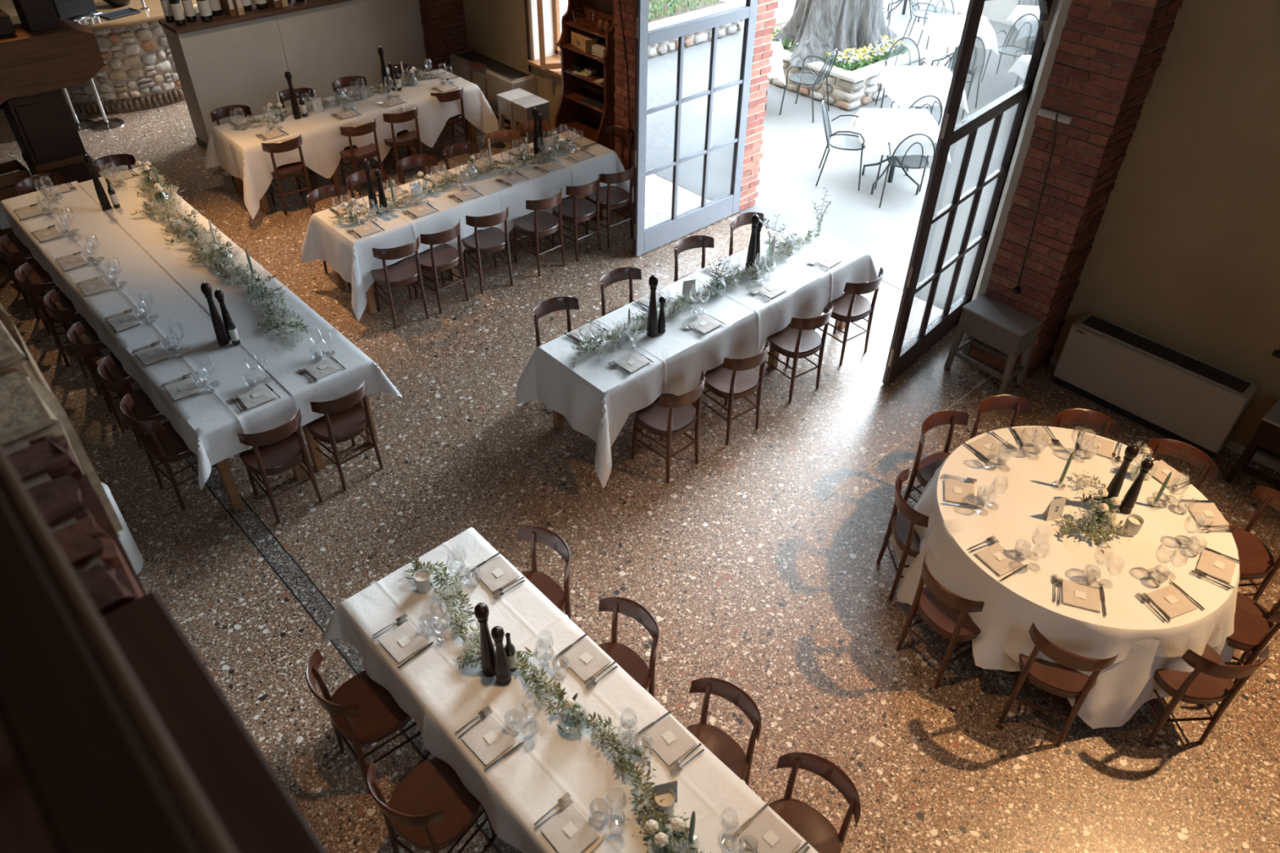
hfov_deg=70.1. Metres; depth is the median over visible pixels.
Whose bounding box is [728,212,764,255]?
bentwood chair
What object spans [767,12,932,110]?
stone planter
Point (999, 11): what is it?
wall
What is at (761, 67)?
wall
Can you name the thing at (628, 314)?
taper candle
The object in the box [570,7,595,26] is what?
wire basket
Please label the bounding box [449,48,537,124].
radiator
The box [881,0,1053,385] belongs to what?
door
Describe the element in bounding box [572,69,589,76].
stack
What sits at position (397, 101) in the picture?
napkin
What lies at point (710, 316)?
knife
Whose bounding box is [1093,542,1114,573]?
wine glass
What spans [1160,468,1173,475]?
place card
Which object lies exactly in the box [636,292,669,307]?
napkin
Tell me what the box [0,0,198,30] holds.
countertop
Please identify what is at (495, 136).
bentwood chair
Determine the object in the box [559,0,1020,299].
ground
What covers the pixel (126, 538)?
pedal bin
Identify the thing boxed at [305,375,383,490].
bentwood chair
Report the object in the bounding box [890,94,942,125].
garden chair
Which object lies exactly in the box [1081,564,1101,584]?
water tumbler
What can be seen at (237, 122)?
napkin
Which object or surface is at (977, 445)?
napkin
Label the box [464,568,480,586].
water tumbler
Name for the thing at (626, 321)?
wine glass
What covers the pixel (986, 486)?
wine glass
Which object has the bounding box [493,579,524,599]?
fork
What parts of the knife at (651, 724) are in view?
blade, handle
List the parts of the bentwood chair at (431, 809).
leg, backrest, leg, seat, leg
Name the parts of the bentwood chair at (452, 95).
leg, backrest, leg, seat, leg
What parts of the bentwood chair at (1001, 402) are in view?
leg, backrest, leg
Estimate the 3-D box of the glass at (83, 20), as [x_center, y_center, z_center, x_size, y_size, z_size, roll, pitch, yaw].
[-6.682,-4.864,10.967,0.064,0.070,0.062,-30,49,-32]
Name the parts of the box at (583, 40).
lid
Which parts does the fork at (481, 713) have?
handle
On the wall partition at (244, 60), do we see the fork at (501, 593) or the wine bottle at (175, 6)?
the wine bottle at (175, 6)
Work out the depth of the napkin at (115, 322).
6.68 m
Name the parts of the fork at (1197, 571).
handle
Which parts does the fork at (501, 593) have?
handle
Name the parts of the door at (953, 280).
lock plate, lock plate, pane, rail, pane, lock plate, pane, pane, pane, rail, pane, rail, pane, arched rail, pane, arched rail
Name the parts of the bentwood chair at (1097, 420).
leg, leg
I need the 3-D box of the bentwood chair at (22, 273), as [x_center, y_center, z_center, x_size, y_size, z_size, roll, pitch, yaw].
[-4.703,-0.947,7.466,0.453,0.801,0.414,-26,47,-29]
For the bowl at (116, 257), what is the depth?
7.02 m
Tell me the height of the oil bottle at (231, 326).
0.260 m
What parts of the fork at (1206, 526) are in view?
handle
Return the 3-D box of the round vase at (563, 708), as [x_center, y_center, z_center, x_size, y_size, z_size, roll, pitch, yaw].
[-0.301,1.318,4.146,0.141,0.150,0.141,24,45,25]
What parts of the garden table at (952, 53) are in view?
leg, leg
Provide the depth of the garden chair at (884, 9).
14.34 m
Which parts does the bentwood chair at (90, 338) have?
backrest, leg, leg, seat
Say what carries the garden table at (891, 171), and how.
on the ground
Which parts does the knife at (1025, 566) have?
handle, blade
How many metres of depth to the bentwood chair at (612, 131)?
9.65 m
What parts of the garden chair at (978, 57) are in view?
armrest, seat, leg, frame, armrest, leg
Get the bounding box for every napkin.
[15,205,42,218]
[33,226,62,241]
[43,183,71,195]
[57,253,87,270]
[78,278,109,295]
[106,170,133,182]
[107,311,140,331]
[135,343,169,365]
[164,377,200,400]
[231,116,255,126]
[237,386,275,409]
[260,129,284,139]
[304,358,341,380]
[331,201,359,214]
[335,110,359,119]
[351,222,381,236]
[376,186,403,199]
[377,621,427,663]
[381,97,404,106]
[401,76,421,82]
[407,204,435,217]
[430,171,452,182]
[435,84,457,92]
[436,71,457,79]
[453,189,479,201]
[461,715,515,766]
[470,157,494,168]
[473,555,519,592]
[500,173,526,185]
[507,146,533,155]
[537,160,562,172]
[540,804,599,852]
[543,136,560,146]
[560,638,611,682]
[567,151,592,161]
[568,323,602,342]
[570,137,595,146]
[613,351,649,373]
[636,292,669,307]
[641,715,697,766]
[688,315,721,333]
[705,260,735,275]
[742,809,801,852]
[754,281,786,298]
[812,253,842,268]
[944,479,974,506]
[968,434,1008,460]
[974,542,1022,576]
[1013,426,1053,445]
[1062,578,1100,612]
[1080,433,1114,458]
[1146,584,1197,618]
[1147,459,1186,486]
[1184,502,1229,526]
[1195,549,1236,584]
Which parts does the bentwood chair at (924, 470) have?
leg, seat, backrest, leg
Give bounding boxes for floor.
[0,98,1279,852]
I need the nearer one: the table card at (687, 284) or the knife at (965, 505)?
the knife at (965, 505)
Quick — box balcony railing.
[0,445,328,852]
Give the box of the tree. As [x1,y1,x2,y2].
[772,0,900,66]
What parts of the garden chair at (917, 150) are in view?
leg, leg, armrest, frame, leg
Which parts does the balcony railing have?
handrail, board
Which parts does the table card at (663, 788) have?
panel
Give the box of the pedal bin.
[101,482,143,574]
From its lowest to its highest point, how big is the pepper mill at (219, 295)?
0.400 m
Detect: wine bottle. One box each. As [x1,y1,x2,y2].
[160,0,174,22]
[168,0,186,26]
[180,0,196,22]
[195,0,213,22]
[208,0,222,16]
[241,0,253,11]
[254,0,267,9]
[295,0,304,2]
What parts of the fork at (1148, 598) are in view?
handle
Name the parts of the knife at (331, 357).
blade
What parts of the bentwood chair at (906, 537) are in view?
leg, leg, seat, backrest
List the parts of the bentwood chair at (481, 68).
leg, leg, backrest, leg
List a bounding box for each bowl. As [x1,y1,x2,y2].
[102,0,130,6]
[107,257,122,274]
[168,322,184,339]
[200,355,216,374]
[1031,426,1048,446]
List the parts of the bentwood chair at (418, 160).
leg, backrest, leg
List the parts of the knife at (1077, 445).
blade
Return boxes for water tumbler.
[417,615,435,635]
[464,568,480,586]
[504,711,522,733]
[551,657,568,677]
[589,800,608,823]
[634,736,652,757]
[737,837,758,852]
[976,486,992,504]
[996,448,1012,464]
[1013,539,1031,558]
[1032,437,1048,452]
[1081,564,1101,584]
[1083,441,1099,457]
[1150,565,1170,585]
[1176,495,1195,513]
[1186,536,1207,555]
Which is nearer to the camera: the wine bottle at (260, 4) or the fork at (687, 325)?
the fork at (687, 325)
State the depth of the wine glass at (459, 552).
4.73 m
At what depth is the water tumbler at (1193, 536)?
5.05 m
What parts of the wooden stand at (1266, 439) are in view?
leg, leg, rail, rail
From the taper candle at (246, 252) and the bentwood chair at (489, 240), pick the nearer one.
the taper candle at (246, 252)
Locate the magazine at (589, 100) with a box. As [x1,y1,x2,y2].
[577,96,604,107]
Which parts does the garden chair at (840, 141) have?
leg, leg, frame, armrest, armrest, seat, leg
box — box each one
[570,29,597,53]
[584,66,597,75]
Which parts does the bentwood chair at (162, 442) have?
backrest, leg, leg, seat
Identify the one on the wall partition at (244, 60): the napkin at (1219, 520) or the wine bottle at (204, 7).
the wine bottle at (204, 7)
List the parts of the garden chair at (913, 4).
leg, leg, frame, seat, armrest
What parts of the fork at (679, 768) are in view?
handle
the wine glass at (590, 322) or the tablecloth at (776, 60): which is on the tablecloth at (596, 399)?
the wine glass at (590, 322)
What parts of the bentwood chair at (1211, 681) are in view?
leg, seat, backrest, leg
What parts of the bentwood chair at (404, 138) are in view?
leg, leg, backrest, seat, leg, leg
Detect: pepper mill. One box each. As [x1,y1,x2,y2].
[83,153,111,209]
[200,281,230,345]
[213,288,232,339]
[284,70,301,119]
[362,158,379,214]
[374,168,388,213]
[377,45,391,92]
[387,62,396,89]
[474,602,495,677]
[490,626,511,685]
[531,106,541,158]
[537,113,545,153]
[646,274,657,337]
[657,295,666,333]
[745,213,759,271]
[755,219,763,262]
[1097,443,1139,513]
[1118,458,1153,514]
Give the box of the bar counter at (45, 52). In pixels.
[0,0,104,110]
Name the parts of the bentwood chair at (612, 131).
leg, backrest, seat, leg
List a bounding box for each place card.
[69,257,76,262]
[87,284,95,288]
[120,316,128,322]
[146,350,155,355]
[177,384,187,391]
[251,391,261,398]
[317,364,328,369]
[397,635,411,647]
[483,730,497,744]
[491,567,504,577]
[561,821,578,838]
[579,329,588,334]
[579,652,593,663]
[626,359,636,364]
[662,729,676,743]
[698,320,707,325]
[762,829,779,846]
[766,286,775,291]
[825,257,832,262]
[953,486,962,493]
[983,443,995,449]
[992,551,1005,560]
[1026,431,1037,436]
[1075,590,1085,599]
[1090,440,1101,447]
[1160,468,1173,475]
[1164,594,1179,604]
[1202,510,1214,516]
[1213,560,1225,569]
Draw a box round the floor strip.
[29,262,522,852]
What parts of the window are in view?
sash frame, frame, frame, sill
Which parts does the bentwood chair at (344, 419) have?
leg, seat, backrest, leg, leg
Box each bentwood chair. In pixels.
[0,227,37,307]
[0,234,59,333]
[13,262,84,366]
[15,172,66,195]
[42,288,112,395]
[66,321,136,433]
[93,153,136,177]
[97,355,166,448]
[119,393,215,510]
[210,104,252,180]
[237,406,323,524]
[261,133,315,215]
[276,87,314,108]
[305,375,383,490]
[305,648,430,794]
[306,184,350,286]
[332,75,367,94]
[339,118,386,197]
[346,168,409,257]
[366,758,497,852]
[370,235,429,329]
[381,63,413,76]
[382,106,426,182]
[395,154,437,184]
[410,218,469,313]
[430,86,469,154]
[442,142,479,169]
[453,62,488,141]
[462,205,513,294]
[484,128,519,156]
[514,186,564,276]
[515,120,564,200]
[517,526,571,620]
[532,296,579,347]
[551,173,601,262]
[585,162,634,248]
[586,125,632,199]
[597,596,659,697]
[600,266,641,316]
[631,370,705,484]
[674,235,714,282]
[685,677,761,786]
[695,338,769,444]
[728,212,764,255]
[758,301,833,402]
[768,751,861,852]
[813,266,884,364]
[876,468,928,600]
[895,552,984,689]
[898,409,968,511]
[968,394,1033,439]
[998,622,1119,746]
[1052,408,1121,438]
[1144,644,1269,747]
[1146,438,1217,489]
[1226,591,1279,684]
[1228,485,1279,601]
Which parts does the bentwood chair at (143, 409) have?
backrest, leg, leg, seat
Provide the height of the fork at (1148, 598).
0.008 m
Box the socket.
[627,128,632,133]
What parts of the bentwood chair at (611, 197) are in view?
leg, leg, seat, leg, backrest, leg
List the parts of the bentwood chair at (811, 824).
leg, seat, backrest, leg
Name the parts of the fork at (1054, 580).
handle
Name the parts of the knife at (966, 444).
handle, blade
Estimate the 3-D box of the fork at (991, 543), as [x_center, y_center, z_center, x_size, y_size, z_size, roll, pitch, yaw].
[1.923,0.668,5.091,0.195,0.008,0.022,-15,42,-19]
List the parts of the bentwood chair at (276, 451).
leg, leg, backrest, seat, leg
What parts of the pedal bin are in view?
lid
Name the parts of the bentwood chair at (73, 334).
backrest, leg, leg, seat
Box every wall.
[0,302,146,617]
[418,0,467,73]
[462,0,561,129]
[613,0,683,218]
[676,0,746,215]
[738,0,777,211]
[918,0,1039,25]
[960,0,1071,352]
[1043,0,1279,462]
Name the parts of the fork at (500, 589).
handle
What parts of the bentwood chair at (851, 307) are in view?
leg, leg, seat, backrest, leg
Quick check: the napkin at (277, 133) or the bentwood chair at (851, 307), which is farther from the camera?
the napkin at (277, 133)
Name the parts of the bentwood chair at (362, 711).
leg, backrest, leg, seat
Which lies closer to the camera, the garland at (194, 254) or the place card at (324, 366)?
the place card at (324, 366)
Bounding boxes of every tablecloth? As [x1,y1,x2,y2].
[0,180,301,489]
[77,165,402,426]
[204,68,498,218]
[301,130,633,321]
[320,527,818,852]
[515,222,881,488]
[767,40,786,84]
[847,108,951,163]
[874,65,968,111]
[890,451,1239,728]
[914,426,1239,671]
[920,13,998,54]
[1005,4,1039,22]
[1007,54,1026,75]
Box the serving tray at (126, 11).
[99,7,140,19]
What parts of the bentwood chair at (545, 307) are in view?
leg, backrest, leg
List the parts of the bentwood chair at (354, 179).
leg, backrest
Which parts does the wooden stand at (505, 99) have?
leg, rail, leg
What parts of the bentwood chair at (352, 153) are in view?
leg, leg, seat, backrest, leg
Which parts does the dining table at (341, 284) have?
leg, leg, leg, leg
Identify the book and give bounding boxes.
[591,42,605,53]
[591,48,604,54]
[591,51,603,57]
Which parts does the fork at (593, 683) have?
handle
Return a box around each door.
[632,0,758,256]
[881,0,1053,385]
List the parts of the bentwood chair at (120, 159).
leg, leg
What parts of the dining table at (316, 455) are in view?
leg, leg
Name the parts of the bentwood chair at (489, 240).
leg, leg, seat, backrest, leg, leg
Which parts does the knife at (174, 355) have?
handle, blade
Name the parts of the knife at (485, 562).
blade, handle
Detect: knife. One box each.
[18,213,47,220]
[39,235,66,243]
[62,262,90,272]
[83,288,114,297]
[114,322,144,333]
[142,355,175,368]
[172,390,206,403]
[265,383,280,398]
[329,355,346,369]
[397,641,434,668]
[467,551,501,573]
[484,741,524,771]
[553,633,587,659]
[564,333,583,345]
[585,834,606,852]
[632,300,648,309]
[632,348,653,363]
[633,711,671,737]
[704,312,725,324]
[732,803,768,837]
[768,279,789,290]
[824,251,845,261]
[941,502,980,507]
[964,442,989,463]
[1000,564,1028,581]
[1009,426,1023,448]
[1075,430,1080,450]
[1100,585,1106,616]
[1168,580,1204,609]
[1179,499,1215,502]
[1198,545,1241,562]
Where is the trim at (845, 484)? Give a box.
[805,370,999,513]
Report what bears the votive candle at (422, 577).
on the tablecloth at (516, 792)
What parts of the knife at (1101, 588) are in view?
blade, handle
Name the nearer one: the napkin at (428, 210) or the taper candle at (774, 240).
the taper candle at (774, 240)
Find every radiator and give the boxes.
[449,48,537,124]
[1053,312,1259,458]
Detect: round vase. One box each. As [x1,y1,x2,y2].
[558,702,589,734]
[647,827,681,852]
[709,277,727,295]
[1085,507,1112,532]
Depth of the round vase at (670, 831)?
3.71 m
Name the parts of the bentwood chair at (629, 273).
leg, seat, backrest, leg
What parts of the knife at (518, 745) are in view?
handle, blade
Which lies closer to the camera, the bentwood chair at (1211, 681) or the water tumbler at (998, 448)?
the bentwood chair at (1211, 681)
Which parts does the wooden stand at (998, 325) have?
leg, rail, leg, rail, rail, leg, rail, leg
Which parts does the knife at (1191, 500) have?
blade, handle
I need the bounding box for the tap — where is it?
[140,0,149,9]
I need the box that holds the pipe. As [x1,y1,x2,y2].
[524,0,530,71]
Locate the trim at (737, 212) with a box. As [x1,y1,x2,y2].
[737,212,924,300]
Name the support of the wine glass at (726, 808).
on the tablecloth at (516, 792)
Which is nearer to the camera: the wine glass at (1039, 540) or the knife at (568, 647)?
the knife at (568, 647)
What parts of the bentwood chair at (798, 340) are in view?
leg, seat, leg, backrest, leg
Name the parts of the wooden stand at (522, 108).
leg, rail, rail, leg, leg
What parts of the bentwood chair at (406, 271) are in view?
leg, leg, seat, backrest, leg, leg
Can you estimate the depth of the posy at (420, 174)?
8.34 m
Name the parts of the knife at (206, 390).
handle, blade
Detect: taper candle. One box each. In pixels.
[152,166,162,187]
[208,219,217,244]
[244,246,254,273]
[275,91,285,115]
[389,177,397,204]
[400,61,404,83]
[487,137,493,164]
[624,308,634,341]
[681,811,699,849]
[770,234,775,263]
[1053,451,1073,489]
[1147,471,1172,509]
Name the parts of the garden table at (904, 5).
leg, leg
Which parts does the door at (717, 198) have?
lock plate, lock plate, lock plate, rail, rail, pane, rail, rail, pane, pane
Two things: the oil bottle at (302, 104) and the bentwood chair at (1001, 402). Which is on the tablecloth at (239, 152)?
the oil bottle at (302, 104)
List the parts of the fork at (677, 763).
handle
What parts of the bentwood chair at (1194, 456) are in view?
leg, leg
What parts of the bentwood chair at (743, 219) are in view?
leg, backrest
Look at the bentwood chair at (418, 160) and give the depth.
9.00 m
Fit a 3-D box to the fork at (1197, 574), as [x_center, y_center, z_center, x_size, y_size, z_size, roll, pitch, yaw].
[3.078,0.829,4.923,0.195,0.008,0.022,28,47,29]
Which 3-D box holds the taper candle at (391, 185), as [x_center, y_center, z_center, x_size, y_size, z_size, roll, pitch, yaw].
[-2.204,-2.090,8.117,0.072,0.277,0.072,0,40,-1]
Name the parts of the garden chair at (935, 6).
leg, leg, frame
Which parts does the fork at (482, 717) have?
handle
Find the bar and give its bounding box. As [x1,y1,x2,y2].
[0,0,199,114]
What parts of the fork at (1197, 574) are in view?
handle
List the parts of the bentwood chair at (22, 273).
backrest, leg, leg, seat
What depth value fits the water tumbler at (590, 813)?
3.81 m
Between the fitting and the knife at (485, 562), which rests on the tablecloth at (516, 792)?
the knife at (485, 562)
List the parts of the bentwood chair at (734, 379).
leg, leg, seat, backrest, leg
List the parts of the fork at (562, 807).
handle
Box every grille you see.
[454,49,530,79]
[1082,315,1249,392]
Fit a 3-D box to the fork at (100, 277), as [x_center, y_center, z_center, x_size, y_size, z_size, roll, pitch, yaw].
[-4.300,-1.135,7.127,0.195,0.008,0.022,-27,47,-30]
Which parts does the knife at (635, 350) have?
blade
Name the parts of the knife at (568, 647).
blade, handle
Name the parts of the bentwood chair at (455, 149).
leg, leg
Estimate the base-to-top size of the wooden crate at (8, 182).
0.330 m
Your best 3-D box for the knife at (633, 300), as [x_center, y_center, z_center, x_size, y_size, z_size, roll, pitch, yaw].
[0.025,-0.920,6.965,0.016,0.008,0.220,-32,50,-33]
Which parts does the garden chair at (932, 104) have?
armrest, frame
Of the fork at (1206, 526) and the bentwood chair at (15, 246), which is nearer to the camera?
the fork at (1206, 526)
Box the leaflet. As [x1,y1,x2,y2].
[594,78,604,83]
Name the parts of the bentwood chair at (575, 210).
leg, seat, leg, backrest, leg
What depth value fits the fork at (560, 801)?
3.90 m
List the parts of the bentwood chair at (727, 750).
leg, seat, backrest, leg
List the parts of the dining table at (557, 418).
leg, leg, leg, leg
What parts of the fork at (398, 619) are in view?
handle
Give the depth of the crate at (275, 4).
10.61 m
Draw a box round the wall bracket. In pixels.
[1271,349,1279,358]
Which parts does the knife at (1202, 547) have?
blade, handle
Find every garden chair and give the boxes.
[779,48,838,122]
[815,99,865,190]
[874,133,936,208]
[875,36,927,108]
[883,0,893,25]
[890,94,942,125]
[902,0,932,50]
[917,0,963,57]
[936,35,985,118]
[981,13,1039,81]
[1017,0,1037,5]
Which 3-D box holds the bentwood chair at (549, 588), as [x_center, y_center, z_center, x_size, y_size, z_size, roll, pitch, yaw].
[-0.614,1.009,5.197,0.453,0.801,0.414,-31,49,-33]
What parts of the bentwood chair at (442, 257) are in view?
leg, seat, leg, backrest, leg, leg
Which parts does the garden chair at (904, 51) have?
leg, leg, frame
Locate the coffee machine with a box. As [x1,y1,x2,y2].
[51,0,102,21]
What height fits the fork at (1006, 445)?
0.008 m
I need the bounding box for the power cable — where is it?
[618,0,632,133]
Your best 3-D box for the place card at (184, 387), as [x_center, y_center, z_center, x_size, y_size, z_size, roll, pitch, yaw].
[-3.048,-0.257,6.081,0.048,0.001,0.054,-24,46,-27]
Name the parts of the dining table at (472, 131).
leg, leg, leg, leg, leg, leg, leg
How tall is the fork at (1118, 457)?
0.008 m
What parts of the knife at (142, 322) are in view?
blade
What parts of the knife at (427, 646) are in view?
handle, blade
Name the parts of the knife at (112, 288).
blade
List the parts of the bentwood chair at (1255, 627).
seat, leg, leg, backrest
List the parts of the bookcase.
panel, shelf, shelf, shelf, shelf, shelf, panel, panel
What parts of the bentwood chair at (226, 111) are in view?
leg, backrest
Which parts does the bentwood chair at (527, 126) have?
leg, backrest, leg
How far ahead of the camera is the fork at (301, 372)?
6.23 m
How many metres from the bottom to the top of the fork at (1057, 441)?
0.008 m
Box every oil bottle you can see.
[105,178,119,208]
[225,311,240,345]
[297,91,307,116]
[395,66,401,90]
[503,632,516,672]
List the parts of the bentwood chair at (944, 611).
leg, seat, leg, backrest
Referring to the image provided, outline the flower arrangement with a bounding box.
[1054,485,1133,547]
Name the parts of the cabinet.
door, rail, door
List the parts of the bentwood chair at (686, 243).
leg, seat, backrest, leg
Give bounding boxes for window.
[526,0,603,94]
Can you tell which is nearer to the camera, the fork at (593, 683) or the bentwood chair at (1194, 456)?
the fork at (593, 683)
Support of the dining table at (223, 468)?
on the floor
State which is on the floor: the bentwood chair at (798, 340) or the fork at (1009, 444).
the bentwood chair at (798, 340)
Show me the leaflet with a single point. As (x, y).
(602, 80)
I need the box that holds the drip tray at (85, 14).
[66,10,102,21]
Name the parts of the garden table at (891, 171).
leg, leg, leg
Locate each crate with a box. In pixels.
[0,159,36,201]
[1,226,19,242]
[219,0,236,17]
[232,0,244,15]
[266,0,280,8]
[279,0,288,7]
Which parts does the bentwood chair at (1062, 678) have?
leg, seat, backrest, leg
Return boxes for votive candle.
[168,216,181,231]
[358,87,367,98]
[413,568,431,592]
[654,788,675,817]
[1124,513,1144,536]
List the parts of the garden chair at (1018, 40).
leg, leg, seat, frame, armrest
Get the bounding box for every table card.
[311,97,324,111]
[410,182,423,199]
[653,780,677,803]
[681,279,695,297]
[1042,497,1066,519]
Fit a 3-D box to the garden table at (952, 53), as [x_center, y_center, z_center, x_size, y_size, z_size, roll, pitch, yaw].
[4.572,-5.443,13.159,0.700,0.735,0.700,5,40,5]
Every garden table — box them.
[862,158,919,195]
[886,0,919,22]
[930,46,957,66]
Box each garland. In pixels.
[129,204,159,216]
[130,165,311,346]
[187,247,203,262]
[241,67,434,125]
[328,136,576,226]
[403,555,711,852]
[569,222,822,367]
[1064,468,1106,493]
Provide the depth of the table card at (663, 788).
3.85 m
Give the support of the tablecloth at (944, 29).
on the garden table at (952, 53)
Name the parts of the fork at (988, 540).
handle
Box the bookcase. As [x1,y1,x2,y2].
[554,0,615,151]
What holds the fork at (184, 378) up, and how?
on the tablecloth at (209, 424)
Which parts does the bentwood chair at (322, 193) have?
leg, backrest, leg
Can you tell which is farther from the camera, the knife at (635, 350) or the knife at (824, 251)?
the knife at (824, 251)
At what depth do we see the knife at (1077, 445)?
5.80 m
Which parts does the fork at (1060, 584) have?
handle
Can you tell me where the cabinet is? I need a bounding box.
[2,88,92,190]
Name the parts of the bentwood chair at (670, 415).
leg, seat, leg, backrest, leg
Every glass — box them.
[40,185,57,209]
[60,207,76,230]
[80,17,87,25]
[87,17,94,24]
[93,15,100,22]
[107,257,122,282]
[138,289,154,313]
[168,322,184,349]
[200,355,216,383]
[243,351,258,377]
[307,326,322,343]
[428,596,447,627]
[431,613,448,639]
[446,551,465,580]
[451,545,466,570]
[519,712,537,741]
[520,693,541,723]
[533,638,553,668]
[537,631,553,656]
[578,326,589,347]
[588,321,601,337]
[604,785,626,813]
[606,806,626,831]
[615,320,628,337]
[617,719,638,751]
[619,708,637,729]
[688,285,702,310]
[719,807,737,833]
[720,823,743,852]
[980,485,995,510]
[988,441,1003,458]
[990,475,1008,496]
[1002,440,1019,465]
[1020,427,1035,446]
[1031,426,1048,455]
[1031,524,1050,552]
[1033,540,1049,564]
[1071,427,1085,445]
[1078,429,1096,453]
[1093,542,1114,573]
[1106,556,1124,579]
[1155,541,1177,572]
[1168,474,1189,503]
[1170,548,1188,574]
[1172,472,1189,495]
[1183,511,1204,537]
[1195,515,1213,537]
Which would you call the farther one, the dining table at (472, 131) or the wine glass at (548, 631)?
the dining table at (472, 131)
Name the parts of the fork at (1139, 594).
handle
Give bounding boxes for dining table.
[37,262,306,511]
[233,120,476,213]
[302,395,378,471]
[333,186,606,313]
[552,320,845,461]
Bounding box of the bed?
[771,26,897,70]
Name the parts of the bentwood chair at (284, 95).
leg, leg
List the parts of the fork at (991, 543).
handle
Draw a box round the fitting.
[1013,107,1073,293]
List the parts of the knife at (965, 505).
handle, blade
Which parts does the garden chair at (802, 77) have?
leg, leg, armrest, seat, leg, armrest, frame, leg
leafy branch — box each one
[706,246,733,291]
[764,214,785,255]
[812,187,832,230]
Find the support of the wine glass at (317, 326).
on the tablecloth at (284, 359)
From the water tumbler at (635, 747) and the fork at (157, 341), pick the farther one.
the fork at (157, 341)
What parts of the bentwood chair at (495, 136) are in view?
leg, leg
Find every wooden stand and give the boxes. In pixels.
[496,88,533,147]
[511,94,551,147]
[944,293,1042,395]
[1224,398,1279,488]
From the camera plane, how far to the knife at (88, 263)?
7.29 m
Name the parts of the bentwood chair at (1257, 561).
seat, leg, backrest, leg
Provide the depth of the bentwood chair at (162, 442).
6.09 m
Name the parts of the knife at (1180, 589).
blade, handle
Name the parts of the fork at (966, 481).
handle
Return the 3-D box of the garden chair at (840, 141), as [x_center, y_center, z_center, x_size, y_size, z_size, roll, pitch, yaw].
[2.279,-3.217,10.307,0.563,0.882,0.520,9,40,9]
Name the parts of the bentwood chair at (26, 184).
leg, leg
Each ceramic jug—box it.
[597,16,605,31]
[601,17,611,33]
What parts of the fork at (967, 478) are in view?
handle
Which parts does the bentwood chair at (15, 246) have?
backrest, leg, seat, leg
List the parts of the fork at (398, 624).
handle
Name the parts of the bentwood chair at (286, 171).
leg, leg, backrest, seat, leg, leg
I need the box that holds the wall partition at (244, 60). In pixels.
[158,0,428,149]
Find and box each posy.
[134,160,151,179]
[153,182,164,199]
[178,208,198,233]
[211,240,233,258]
[251,273,263,294]
[266,102,282,119]
[334,80,343,101]
[341,197,357,216]
[408,66,416,82]
[417,171,430,186]
[467,155,475,173]
[517,143,526,163]
[551,130,559,151]
[561,693,581,719]
[644,817,685,852]
[766,231,793,245]
[1092,488,1120,525]
[1133,447,1151,476]
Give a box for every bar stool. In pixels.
[62,88,94,131]
[88,78,124,131]
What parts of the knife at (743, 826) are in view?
blade, handle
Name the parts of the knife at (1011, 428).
blade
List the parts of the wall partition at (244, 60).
panel, panel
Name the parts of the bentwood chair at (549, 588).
leg, seat, backrest, leg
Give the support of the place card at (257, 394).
on the napkin at (246, 398)
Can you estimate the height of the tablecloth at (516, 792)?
0.410 m
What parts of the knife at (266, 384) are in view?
blade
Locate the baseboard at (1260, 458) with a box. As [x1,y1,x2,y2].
[1048,355,1279,472]
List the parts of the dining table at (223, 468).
leg, leg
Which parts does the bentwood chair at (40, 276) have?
backrest, leg, leg, seat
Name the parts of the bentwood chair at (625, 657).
leg, seat, backrest, leg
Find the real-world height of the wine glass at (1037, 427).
0.214 m
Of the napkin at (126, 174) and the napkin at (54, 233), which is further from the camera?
the napkin at (126, 174)
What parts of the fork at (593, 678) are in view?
handle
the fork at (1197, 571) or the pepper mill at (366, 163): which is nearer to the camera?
the fork at (1197, 571)
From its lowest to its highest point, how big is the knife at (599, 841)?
0.008 m
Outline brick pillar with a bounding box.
[968,0,1182,382]
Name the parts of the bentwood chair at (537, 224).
leg, seat, leg, leg, backrest, leg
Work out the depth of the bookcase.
10.28 m
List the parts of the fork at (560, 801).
handle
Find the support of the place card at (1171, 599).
on the napkin at (1184, 605)
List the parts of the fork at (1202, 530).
handle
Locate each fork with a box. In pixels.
[13,204,36,212]
[30,226,55,234]
[31,224,55,233]
[54,251,80,259]
[55,252,81,261]
[75,275,103,284]
[76,276,102,285]
[104,308,133,318]
[104,310,133,319]
[131,342,159,354]
[132,340,160,351]
[160,376,191,386]
[161,373,191,385]
[228,396,242,412]
[233,395,245,411]
[297,368,311,383]
[301,368,316,382]
[371,618,408,640]
[372,613,407,636]
[454,705,490,734]
[457,709,493,738]
[491,576,524,595]
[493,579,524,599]
[533,791,570,826]
[533,799,573,830]
[584,661,616,686]
[585,665,617,690]
[591,321,609,332]
[607,362,626,376]
[612,360,630,375]
[668,742,701,772]
[669,748,704,777]
[680,324,702,336]
[686,324,705,336]
[748,289,768,301]
[751,288,770,300]
[795,840,808,852]
[802,845,809,852]
[806,260,826,270]
[808,259,828,269]
[941,475,974,484]
[943,474,977,481]
[968,535,996,549]
[969,539,999,551]
[987,431,1011,449]
[991,431,1017,449]
[1041,425,1057,444]
[1045,426,1062,445]
[1052,573,1057,602]
[1057,577,1062,604]
[1111,441,1119,459]
[1115,444,1121,462]
[1136,592,1165,622]
[1141,592,1170,622]
[1167,479,1192,488]
[1170,481,1193,493]
[1191,569,1230,589]
[1195,568,1234,588]
[1199,524,1235,529]
[1199,528,1234,532]

